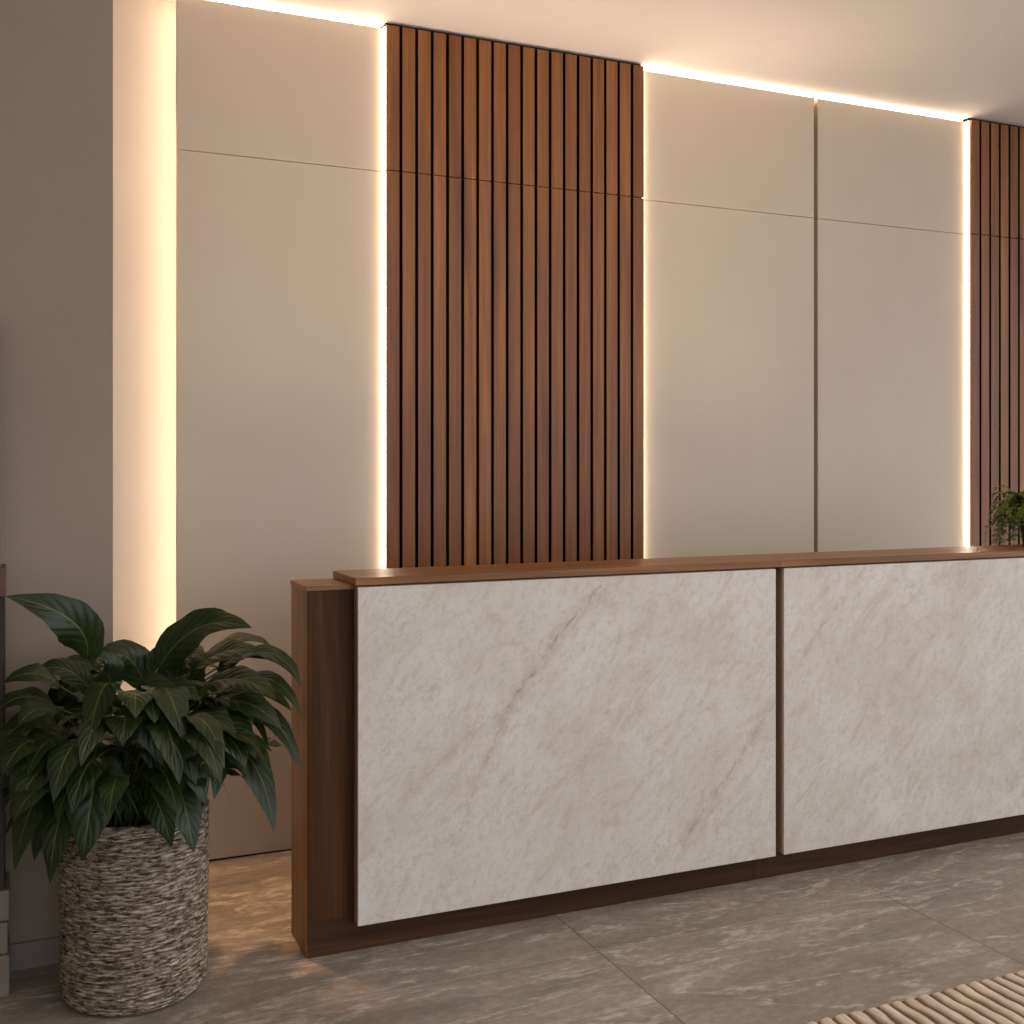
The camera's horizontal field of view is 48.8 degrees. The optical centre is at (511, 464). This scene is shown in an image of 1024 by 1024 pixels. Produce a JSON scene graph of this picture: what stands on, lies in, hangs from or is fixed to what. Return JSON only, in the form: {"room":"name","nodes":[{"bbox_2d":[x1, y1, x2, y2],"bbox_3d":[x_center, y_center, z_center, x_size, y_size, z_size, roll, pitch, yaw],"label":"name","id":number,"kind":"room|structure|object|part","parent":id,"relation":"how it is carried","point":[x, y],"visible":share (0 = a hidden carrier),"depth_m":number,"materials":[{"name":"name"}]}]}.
{"room":"lobby","nodes":[
{"label":"lobby","id":0,"kind":"room"},
{"bbox_2d":[0,0,112,943],"bbox_3d":[-3.324,-0.134,2.936,4.253,3.168,0.960,0,0,-24],"label":"wall","id":1,"kind":"structure","parent":0,"point":[56,56],"depth_m":3.28,"materials":[{"name":"grey paint"}]},
{"bbox_2d":[10,936,59,971],"bbox_3d":[-3.128,1.411,2.491,4.257,0.078,0.012,0,0,-24],"label":"baseboard","id":2,"kind":"structure","parent":1,"relation":"attached to","point":[40,952],"depth_m":3.25,"materials":[{"name":"grey paint"}]},
{"bbox_2d":[113,0,175,715],"bbox_3d":[2.004,-0.134,5.702,7.767,3.168,0.150,0,0,-24],"label":"wall","id":3,"kind":"structure","parent":0,"point":[144,31],"depth_m":4.15,"materials":[{"name":"beige paint"}]},
{"bbox_2d":[176,150,382,860],"bbox_3d":[-0.882,0.155,4.290,0.773,2.590,0.130,0,0,-24],"label":"wall panel","id":4,"kind":"object","parent":3,"relation":"attached to","point":[279,264],"visible":0.6,"depth_m":4.21,"materials":[{"name":"beige paint"}]},
{"bbox_2d":[176,0,382,171],"bbox_3d":[-0.882,-1.425,4.290,0.773,0.566,0.130,0,0,-24],"label":"wall panel","id":5,"kind":"object","parent":3,"relation":"attached to","point":[252,82],"depth_m":4.22,"materials":[{"name":"beige paint"}]},
{"bbox_3d":[-0.866,-1.704,4.247,0.749,0.009,0.014,0,0,-24],"label":"led strip","id":6,"kind":"part","parent":5,"relation":"part of","materials":[{"name":"white plastic"}]},
{"bbox_2d":[382,23,643,568],"bbox_3d":[0.005,-0.134,4.661,1.148,3.167,0.160,0,0,-24],"label":"panel","id":7,"kind":"object","parent":3,"relation":"attached to","point":[514,173],"depth_m":4.57,"materials":[{"name":"brown wood"}]},
{"bbox_3d":[-0.498,-0.130,4.385,0.004,3.139,0.027,0,0,-24],"label":"led strip","id":8,"kind":"part","parent":7,"relation":"part of","materials":[{"name":"white plastic"}]},
{"bbox_2d":[643,69,813,217],"bbox_3d":[0.950,-1.425,5.089,0.916,0.566,0.130,0,0,-24],"label":"wall panel","id":9,"kind":"object","parent":3,"relation":"attached to","point":[707,143],"depth_m":5.02,"materials":[{"name":"beige paint"}]},
{"bbox_3d":[0.974,-1.704,5.049,0.898,0.009,0.014,0,0,-24],"label":"led strip","id":10,"kind":"part","parent":9,"relation":"part of","materials":[{"name":"white plastic"}]},
{"bbox_2d":[644,200,813,558],"bbox_3d":[0.950,0.155,5.089,0.916,2.590,0.130,0,0,-24],"label":"wall panel","id":11,"kind":"object","parent":3,"relation":"attached to","point":[729,293],"visible":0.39,"depth_m":5.03,"materials":[{"name":"beige paint"}]},
{"bbox_2d":[814,219,965,551],"bbox_3d":[1.806,0.155,5.463,0.907,2.590,0.130,0,0,-24],"label":"wall panel","id":12,"kind":"object","parent":3,"relation":"attached to","point":[890,302],"visible":0.53,"depth_m":5.38,"materials":[{"name":"beige paint"}]},
{"bbox_2d":[814,97,965,234],"bbox_3d":[1.806,-1.425,5.463,0.907,0.566,0.130,0,0,-24],"label":"wall panel","id":13,"kind":"object","parent":3,"relation":"attached to","point":[873,165],"depth_m":5.39,"materials":[{"name":"beige paint"}]},
{"bbox_3d":[1.820,-1.704,5.418,0.889,0.009,0.014,0,0,-24],"label":"led strip","id":14,"kind":"part","parent":13,"relation":"part of","materials":[{"name":"white plastic"}]},
{"bbox_2d":[962,118,1023,545],"bbox_3d":[2.759,-0.134,5.862,1.156,3.167,0.160,0,0,-24],"label":"panel","id":15,"kind":"object","parent":3,"relation":"attached to","point":[996,150],"depth_m":5.62,"materials":[{"name":"brown wood"}]},
{"bbox_3d":[2.252,-0.130,5.584,0.004,3.139,0.027,0,0,-24],"label":"led strip","id":16,"kind":"part","parent":15,"relation":"part of","materials":[{"name":"white plastic"}]},
{"bbox_2d":[0,832,1023,1023],"bbox_3d":[1.513,1.475,1.533,12.000,0.050,7.600,0,0,-24],"label":"floor","id":17,"kind":"structure","parent":0,"point":[803,947],"depth_m":3.31,"materials":[{"name":"tile"}]},
{"bbox_2d":[0,385,9,997],"bbox_3d":[-1.534,0.520,3.084,0.294,1.860,0.152,0,0,-24],"label":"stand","id":18,"kind":"object","parent":17,"relation":"on","point":[4,877],"visible":0.98,"depth_m":3.07,"materials":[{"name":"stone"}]},
{"bbox_3d":[-1.536,0.320,3.083,0.279,0.080,0.140,0,0,-24],"label":"rail","id":19,"kind":"part","parent":18,"relation":"part of","materials":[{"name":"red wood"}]},
{"bbox_2d":[0,593,301,1016],"bbox_3d":[-0.979,0.894,3.111,0.773,1.112,0.966,0,0,15],"label":"potted plant","id":20,"kind":"object","parent":17,"relation":"on","point":[120,806],"visible":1,"depth_m":2.96,"materials":[{"name":"green plant"}]},
{"bbox_3d":[-1.048,1.198,3.135,0.402,0.503,0.400,0,0,-24],"label":"pot","id":21,"kind":"part","parent":20,"relation":"part of","materials":[{"name":"wicker"}]},
{"bbox_2d":[290,556,1023,958],"bbox_3d":[0.888,0.903,4.048,3.331,1.094,0.246,0,0,-24],"label":"reception desk","id":22,"kind":"object","parent":17,"relation":"on","point":[476,754],"visible":0.91,"depth_m":3.70,"materials":[{"name":"beige stone"}]},
{"bbox_2d":[333,555,780,585],"bbox_3d":[0.185,0.344,3.744,1.524,0.022,0.264,0,0,-24],"label":"countertop","id":23,"kind":"structure","parent":22,"relation":"on","point":[360,577],"depth_m":3.66,"materials":[{"name":"brown wood"}]},
{"bbox_3d":[0.230,0.862,3.634,1.498,1.000,0.014,0,0,-24],"label":"stone panel","id":24,"kind":"part","parent":22,"relation":"part of","materials":[{"name":"stone"}]},
{"bbox_2d":[740,544,1023,566],"bbox_3d":[1.583,0.344,4.354,1.526,0.022,0.264,0,0,-24],"label":"countertop","id":25,"kind":"structure","parent":22,"relation":"on","point":[1017,550],"depth_m":4.21,"materials":[{"name":"brown wood"}]},
{"bbox_2d":[984,485,1023,545],"bbox_3d":[2.158,0.206,4.629,0.413,0.253,0.392,0,0,-24],"label":"potted fern","id":26,"kind":"object","parent":25,"relation":"on","point":[1012,509],"visible":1,"depth_m":4.60,"materials":[{"name":"green plant"}]},
{"bbox_2d":[1018,517,1023,545],"bbox_3d":[2.155,0.262,4.633,0.160,0.142,0.160,0,0,-24],"label":"pot","id":27,"kind":"object","parent":26,"relation":"on","point":[1021,526],"depth_m":4.63,"materials":[{"name":"beige ceramic"}]},
{"bbox_3d":[1.634,0.862,4.246,1.498,1.000,0.014,0,0,-24],"label":"stone panel","id":28,"kind":"part","parent":22,"relation":"part of","materials":[{"name":"stone"}]},
{"bbox_2d":[806,970,1023,1023],"bbox_3d":[2.082,1.438,2.606,3.000,0.024,1.613,0,0,-24],"label":"rug","id":29,"kind":"object","parent":17,"relation":"on","point":[997,1000],"visible":1,"depth_m":2.98,"materials":[{"name":"fabric"}]},
{"bbox_2d":[156,0,1023,126],"bbox_3d":[1.353,-1.768,1.899,12.000,0.100,6.800,0,0,-24],"label":"ceiling","id":30,"kind":"structure","parent":0,"point":[953,59],"depth_m":4.52,"materials":[{"name":"paint"}]}
]}

